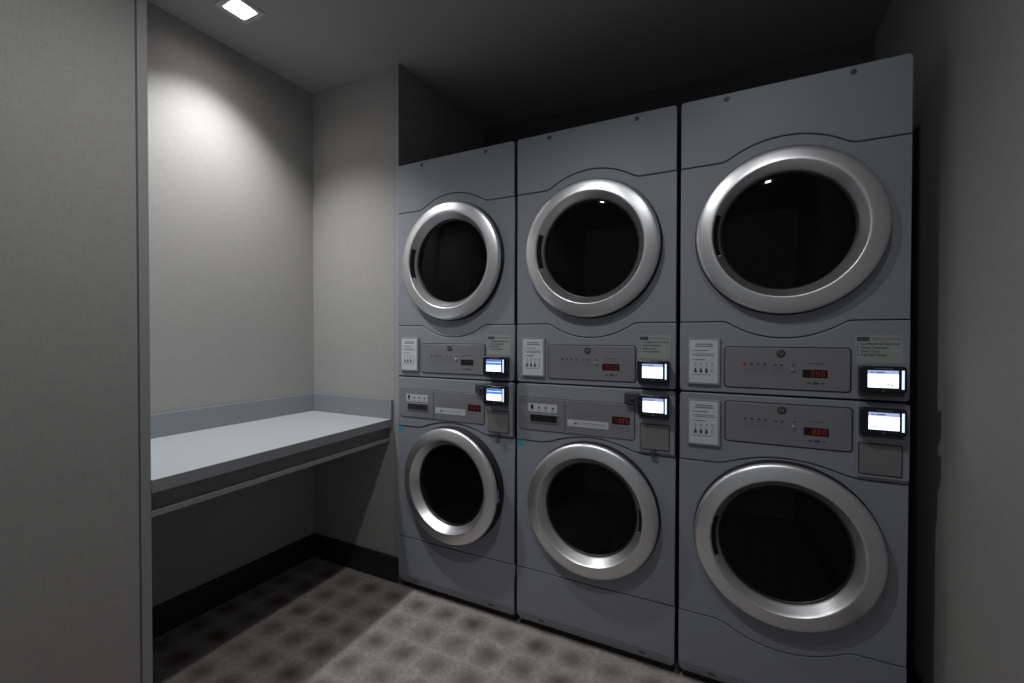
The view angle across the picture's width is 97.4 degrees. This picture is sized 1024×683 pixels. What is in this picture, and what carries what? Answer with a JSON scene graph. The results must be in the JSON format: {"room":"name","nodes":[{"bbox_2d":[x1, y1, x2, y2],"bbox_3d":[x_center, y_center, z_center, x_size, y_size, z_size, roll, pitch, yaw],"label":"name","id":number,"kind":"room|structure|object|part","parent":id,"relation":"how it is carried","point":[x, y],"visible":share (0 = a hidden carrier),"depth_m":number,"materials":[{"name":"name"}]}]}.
{"room":"laundry","nodes":[
{"label":"laundry","id":0,"kind":"room"},
{"bbox_2d":[147,1,313,606],"bbox_3d":[-1.351,-0.077,1.990,0.120,2.478,1.057,0,1,27],"label":"wall","id":1,"kind":"structure","parent":0,"point":[230,138],"depth_m":2.00,"materials":[{"name":"white paint"}]},
{"bbox_2d":[150,393,313,438],"bbox_3d":[-1.292,0.328,1.964,0.012,0.093,1.015,0,1,27],"label":"backsplash","id":2,"kind":"structure","parent":1,"relation":"attached to","point":[190,420],"depth_m":1.99,"materials":[{"name":"grey laminate"}]},
{"bbox_2d":[152,533,314,639],"bbox_3d":[-1.294,1.100,1.974,0.009,0.125,1.017,0,1,27],"label":"baseboard","id":3,"kind":"structure","parent":1,"relation":"attached to","point":[168,615],"depth_m":2.00,"materials":[{"name":"black rubber"}]},
{"bbox_2d":[150,393,392,517],"bbox_3d":[-1.029,0.384,1.830,0.602,0.202,1.015,0,1,27],"label":"countertop","id":4,"kind":"structure","parent":1,"relation":"attached to","point":[198,455],"depth_m":1.79,"materials":[{"name":"grey laminate"}]},
{"bbox_3d":[-0.806,0.479,1.717,0.014,0.017,1.017,0,1,24],"label":"apron rail","id":5,"kind":"part","parent":4,"relation":"part of","materials":[{"name":"grey laminate"}]},
{"bbox_2d":[0,0,483,682],"bbox_3d":[-1.299,-0.070,1.444,0.710,2.478,3.520,0,1,27],"label":"wall","id":6,"kind":"structure","parent":0,"point":[70,572],"depth_m":1.14,"materials":[{"name":"white paint"}]},
{"bbox_2d":[134,0,141,682],"bbox_3d":[-1.014,-0.130,1.219,0.001,2.353,0.004,0,1,27],"label":"trim","id":7,"kind":"structure","parent":6,"relation":"attached to","point":[135,16],"depth_m":1.22,"materials":[{"name":"grey metal"}]},
{"bbox_2d":[136,0,152,682],"bbox_3d":[-1.016,-0.130,1.236,0.024,2.353,0.024,0,1,27],"label":"trim","id":8,"kind":"structure","parent":6,"relation":"attached to","point":[141,5],"depth_m":1.23,"materials":[{"name":"grey metal"}]},
{"bbox_2d":[314,393,392,418],"bbox_3d":[-0.817,0.325,2.284,0.541,0.093,0.012,0,1,27],"label":"backsplash","id":9,"kind":"structure","parent":6,"relation":"attached to","point":[351,405],"depth_m":2.27,"materials":[{"name":"grey laminate"}]},
{"bbox_2d":[314,533,398,583],"bbox_3d":[-0.802,1.097,2.288,0.581,0.125,0.009,0,1,27],"label":"baseboard","id":10,"kind":"structure","parent":6,"relation":"attached to","point":[385,566],"depth_m":2.27,"materials":[{"name":"black rubber"}]},
{"bbox_2d":[394,103,394,237],"bbox_3d":[-0.561,-0.141,2.155,0.003,2.353,0.001,0,1,27],"label":"trim","id":11,"kind":"structure","parent":6,"relation":"attached to","point":[394,103],"depth_m":2.15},
{"bbox_2d":[394,63,401,556],"bbox_3d":[-0.544,-0.141,2.157,0.024,2.353,0.024,0,1,27],"label":"trim","id":12,"kind":"structure","parent":6,"relation":"attached to","point":[397,67],"depth_m":2.15,"materials":[{"name":"grey metal"}]},
{"bbox_2d":[152,557,709,682],"bbox_3d":[-0.359,1.224,1.045,2.822,0.100,3.640,0,1,27],"label":"floor","id":13,"kind":"structure","parent":0,"point":[318,620],"depth_m":1.73,"materials":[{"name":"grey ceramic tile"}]},
{"bbox_2d":[398,376,521,618],"bbox_3d":[-0.119,0.662,2.260,0.610,0.997,0.768,0,1,27],"label":"washer","id":14,"kind":"object","parent":13,"relation":"on","point":[458,436],"visible":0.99,"depth_m":1.94,"materials":[{"name":"metal"}]},
{"bbox_3d":[-0.431,0.299,2.053,0.120,0.035,0.004,0,1,27],"label":"detergent drawer","id":15,"kind":"part","parent":14,"relation":"part of","materials":[{"name":"black plastic"}]},
{"bbox_3d":[-0.320,0.285,2.000,0.457,0.127,0.004,0,1,27],"label":"control plate","id":16,"kind":"part","parent":14,"relation":"part of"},
{"bbox_3d":[-0.274,0.626,1.950,0.501,0.501,0.055,0,1,30],"label":"door","id":17,"kind":"part","parent":14,"relation":"part of","materials":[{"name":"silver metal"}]},
{"bbox_3d":[-0.268,0.625,1.960,0.350,0.350,0.015,0,1,30],"label":"door glass","id":18,"kind":"part","parent":14,"relation":"part of","materials":[{"name":"black glass"}]},
{"bbox_3d":[-0.260,0.280,1.980,0.610,0.227,0.018,0,1,27],"label":"control panel","id":19,"kind":"part","parent":14,"relation":"part of","materials":[{"name":"grey metal"}]},
{"bbox_3d":[-0.260,1.004,1.990,0.610,0.178,0.016,0,1,27],"label":"kick panel","id":20,"kind":"part","parent":14,"relation":"part of","materials":[{"name":"grey metal"}]},
{"bbox_3d":[-0.259,0.637,1.986,0.610,0.554,0.015,0,1,27],"label":"panel","id":21,"kind":"part","parent":14,"relation":"part of","materials":[{"name":"grey metal"}]},
{"bbox_2d":[398,141,518,380],"bbox_3d":[-0.114,-0.331,2.257,0.610,0.977,0.748,0,1,27],"label":"dryer","id":22,"kind":"object","parent":14,"relation":"on","point":[458,212],"visible":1,"depth_m":1.94,"materials":[{"name":"metal"}]},
{"bbox_3d":[-0.270,-0.349,1.951,0.511,0.511,0.055,0,1,27],"label":"door","id":23,"kind":"part","parent":22,"relation":"part of","materials":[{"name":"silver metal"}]},
{"bbox_3d":[-0.266,-0.349,1.959,0.364,0.364,0.015,0,1,27],"label":"door glass","id":24,"kind":"part","parent":22,"relation":"part of","materials":[{"name":"black glass"}]},
{"bbox_3d":[-0.263,0.076,1.968,0.333,0.128,0.005,0,1,27],"label":"control plate","id":25,"kind":"part","parent":22,"relation":"part of","materials":[{"name":"grey metal"}]},
{"bbox_3d":[-0.258,-0.706,1.969,0.610,0.222,0.016,0,1,27],"label":"panel","id":26,"kind":"part","parent":22,"relation":"part of","materials":[{"name":"grey metal"}]},
{"bbox_3d":[-0.259,-0.333,1.974,0.610,0.626,0.015,0,1,27],"label":"panel","id":27,"kind":"part","parent":22,"relation":"part of","materials":[{"name":"grey metal"}]},
{"bbox_3d":[-0.259,0.045,1.978,0.610,0.230,0.017,0,1,27],"label":"control panel","id":28,"kind":"part","parent":22,"relation":"part of","materials":[{"name":"grey metal"}]},
{"bbox_3d":[-0.057,0.331,1.855,0.096,0.086,0.004,0,1,27],"label":"coin plate","id":29,"kind":"part","parent":14,"relation":"part of","materials":[{"name":"grey metal"}]},
{"bbox_2d":[517,382,681,669],"bbox_3d":[0.440,0.665,1.984,0.610,0.997,0.749,0,1,27],"label":"washer","id":30,"kind":"object","parent":13,"relation":"on","point":[598,467],"visible":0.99,"depth_m":1.67,"materials":[{"name":"metal"}]},
{"bbox_3d":[0.124,0.303,1.769,0.120,0.035,0.004,0,1,27],"label":"detergent drawer","id":31,"kind":"part","parent":30,"relation":"part of","materials":[{"name":"black plastic"}]},
{"bbox_3d":[0.235,0.289,1.716,0.457,0.127,0.004,0,1,27],"label":"control plate","id":32,"kind":"part","parent":30,"relation":"part of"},
{"bbox_3d":[0.292,0.629,1.687,0.350,0.350,0.015,0,1,27],"label":"door glass","id":33,"kind":"part","parent":30,"relation":"part of","materials":[{"name":"black glass"}]},
{"bbox_3d":[0.287,0.629,1.677,0.501,0.501,0.055,0,1,27],"label":"door","id":34,"kind":"part","parent":30,"relation":"part of","materials":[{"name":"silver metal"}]},
{"bbox_3d":[0.295,1.008,1.705,0.610,0.178,0.016,0,1,27],"label":"kick panel","id":35,"kind":"part","parent":30,"relation":"part of","materials":[{"name":"grey metal"}]},
{"bbox_3d":[0.296,0.641,1.702,0.610,0.554,0.015,0,1,27],"label":"panel","id":36,"kind":"part","parent":30,"relation":"part of","materials":[{"name":"grey metal"}]},
{"bbox_3d":[0.295,0.284,1.696,0.610,0.227,0.018,0,1,27],"label":"control panel","id":37,"kind":"part","parent":30,"relation":"part of","materials":[{"name":"grey metal"}]},
{"bbox_2d":[517,105,680,389],"bbox_3d":[0.441,-0.328,1.973,0.610,0.977,0.748,0,1,27],"label":"dryer","id":38,"kind":"object","parent":30,"relation":"on","point":[599,203],"visible":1,"depth_m":1.65,"materials":[{"name":"metal"}]},
{"bbox_3d":[0.289,-0.346,1.675,0.364,0.364,0.015,0,1,27],"label":"door glass","id":39,"kind":"part","parent":38,"relation":"part of","materials":[{"name":"black glass"}]},
{"bbox_3d":[0.292,0.080,1.684,0.333,0.128,0.005,0,1,27],"label":"control plate","id":40,"kind":"part","parent":38,"relation":"part of","materials":[{"name":"grey metal"}]},
{"bbox_3d":[0.285,-0.345,1.666,0.511,0.511,0.055,0,1,27],"label":"door","id":41,"kind":"part","parent":38,"relation":"part of","materials":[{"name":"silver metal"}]},
{"bbox_3d":[0.296,0.049,1.694,0.610,0.230,0.017,0,1,27],"label":"control panel","id":42,"kind":"part","parent":38,"relation":"part of","materials":[{"name":"grey metal"}]},
{"bbox_3d":[0.297,-0.329,1.690,0.610,0.626,0.015,0,1,27],"label":"panel","id":43,"kind":"part","parent":38,"relation":"part of","materials":[{"name":"grey metal"}]},
{"bbox_3d":[0.297,-0.702,1.685,0.610,0.222,0.016,0,1,27],"label":"panel","id":44,"kind":"part","parent":38,"relation":"part of","materials":[{"name":"grey metal"}]},
{"bbox_3d":[0.498,0.335,1.571,0.096,0.086,0.004,0,1,27],"label":"coin plate","id":45,"kind":"part","parent":30,"relation":"part of","materials":[{"name":"grey metal"}]},
{"bbox_2d":[678,390,909,682],"bbox_3d":[0.995,0.669,1.700,0.610,0.997,0.749,0,1,27],"label":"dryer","id":46,"kind":"object","parent":13,"relation":"on","point":[793,510],"visible":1,"depth_m":1.39,"materials":[{"name":"metal"}]},
{"bbox_3d":[0.844,0.632,1.402,0.364,0.364,0.015,0,1,27],"label":"door glass","id":47,"kind":"part","parent":46,"relation":"part of","materials":[{"name":"black glass"}]},
{"bbox_3d":[0.850,0.260,1.399,0.336,0.126,0.005,0,1,27],"label":"control plate","id":48,"kind":"part","parent":46,"relation":"part of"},
{"bbox_3d":[0.840,0.632,1.394,0.511,0.511,0.055,0,1,27],"label":"door","id":49,"kind":"part","parent":46,"relation":"part of","materials":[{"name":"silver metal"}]},
{"bbox_3d":[0.850,1.014,1.421,0.610,0.174,0.016,0,1,27],"label":"kick panel","id":50,"kind":"part","parent":46,"relation":"part of","materials":[{"name":"grey metal"}]},
{"bbox_3d":[0.851,0.288,1.411,0.610,0.227,0.018,0,1,27],"label":"control panel","id":51,"kind":"part","parent":46,"relation":"part of","materials":[{"name":"grey metal"}]},
{"bbox_2d":[680,53,912,401],"bbox_3d":[0.997,-0.324,1.688,0.610,0.977,0.748,0,1,27],"label":"dryer","id":52,"kind":"object","parent":46,"relation":"on","point":[796,194],"visible":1,"depth_m":1.37,"materials":[{"name":"metal"}]},
{"bbox_3d":[0.847,0.084,1.399,0.333,0.128,0.005,0,1,27],"label":"control plate","id":53,"kind":"part","parent":52,"relation":"part of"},
{"bbox_3d":[0.845,-0.342,1.390,0.364,0.364,0.015,0,1,27],"label":"door glass","id":54,"kind":"part","parent":52,"relation":"part of","materials":[{"name":"black glass"}]},
{"bbox_3d":[0.840,-0.342,1.382,0.511,0.511,0.055,0,1,27],"label":"door","id":55,"kind":"part","parent":52,"relation":"part of","materials":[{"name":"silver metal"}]},
{"bbox_3d":[0.851,0.053,1.409,0.610,0.230,0.017,0,1,27],"label":"control panel","id":56,"kind":"part","parent":52,"relation":"part of","materials":[{"name":"grey metal"}]},
{"bbox_3d":[0.852,-0.325,1.406,0.610,0.626,0.015,0,1,27],"label":"panel","id":57,"kind":"part","parent":52,"relation":"part of","materials":[{"name":"grey metal"}]},
{"bbox_3d":[0.852,-0.698,1.401,0.610,0.222,0.016,0,1,27],"label":"panel","id":58,"kind":"part","parent":52,"relation":"part of","materials":[{"name":"grey metal"}]},
{"bbox_3d":[1.053,0.339,1.287,0.096,0.086,0.004,0,1,27],"label":"coin plate","id":59,"kind":"part","parent":46,"relation":"part of","materials":[{"name":"grey metal"}]},
{"bbox_2d":[147,0,891,130],"bbox_3d":[-0.357,-1.313,1.015,2.822,0.020,3.640,0,1,27],"label":"ceiling","id":60,"kind":"structure","parent":0,"point":[498,63],"depth_m":1.96,"materials":[{"name":"paint"}]},
{"bbox_2d":[214,0,264,24],"bbox_3d":[-1.073,-1.328,1.775,0.128,0.038,0.128,0,1,27],"label":"recessed light","id":61,"kind":"object","parent":60,"relation":"in","point":[243,11],"visible":0.94,"depth_m":1.80,"materials":[{"name":"white plastic"}]},
{"bbox_2d":[484,37,874,146],"bbox_3d":[0.720,-0.081,2.455,1.962,2.478,0.120,0,1,27],"label":"wall","id":62,"kind":"structure","parent":0,"point":[863,51],"depth_m":2.27,"materials":[{"name":"grey paint"}]},
{"bbox_2d":[875,0,1023,682],"bbox_3d":[0.844,-0.056,0.414,0.120,2.478,3.640,0,1,27],"label":"wall","id":63,"kind":"structure","parent":0,"point":[965,570],"depth_m":1.14,"materials":[{"name":"white paint"}]},
{"bbox_2d":[906,652,922,682],"bbox_3d":[0.758,1.121,0.404,0.009,0.125,3.520,0,1,27],"label":"baseboard","id":64,"kind":"structure","parent":63,"relation":"attached to","point":[913,676],"depth_m":1.45,"materials":[{"name":"black rubber"}]}
]}

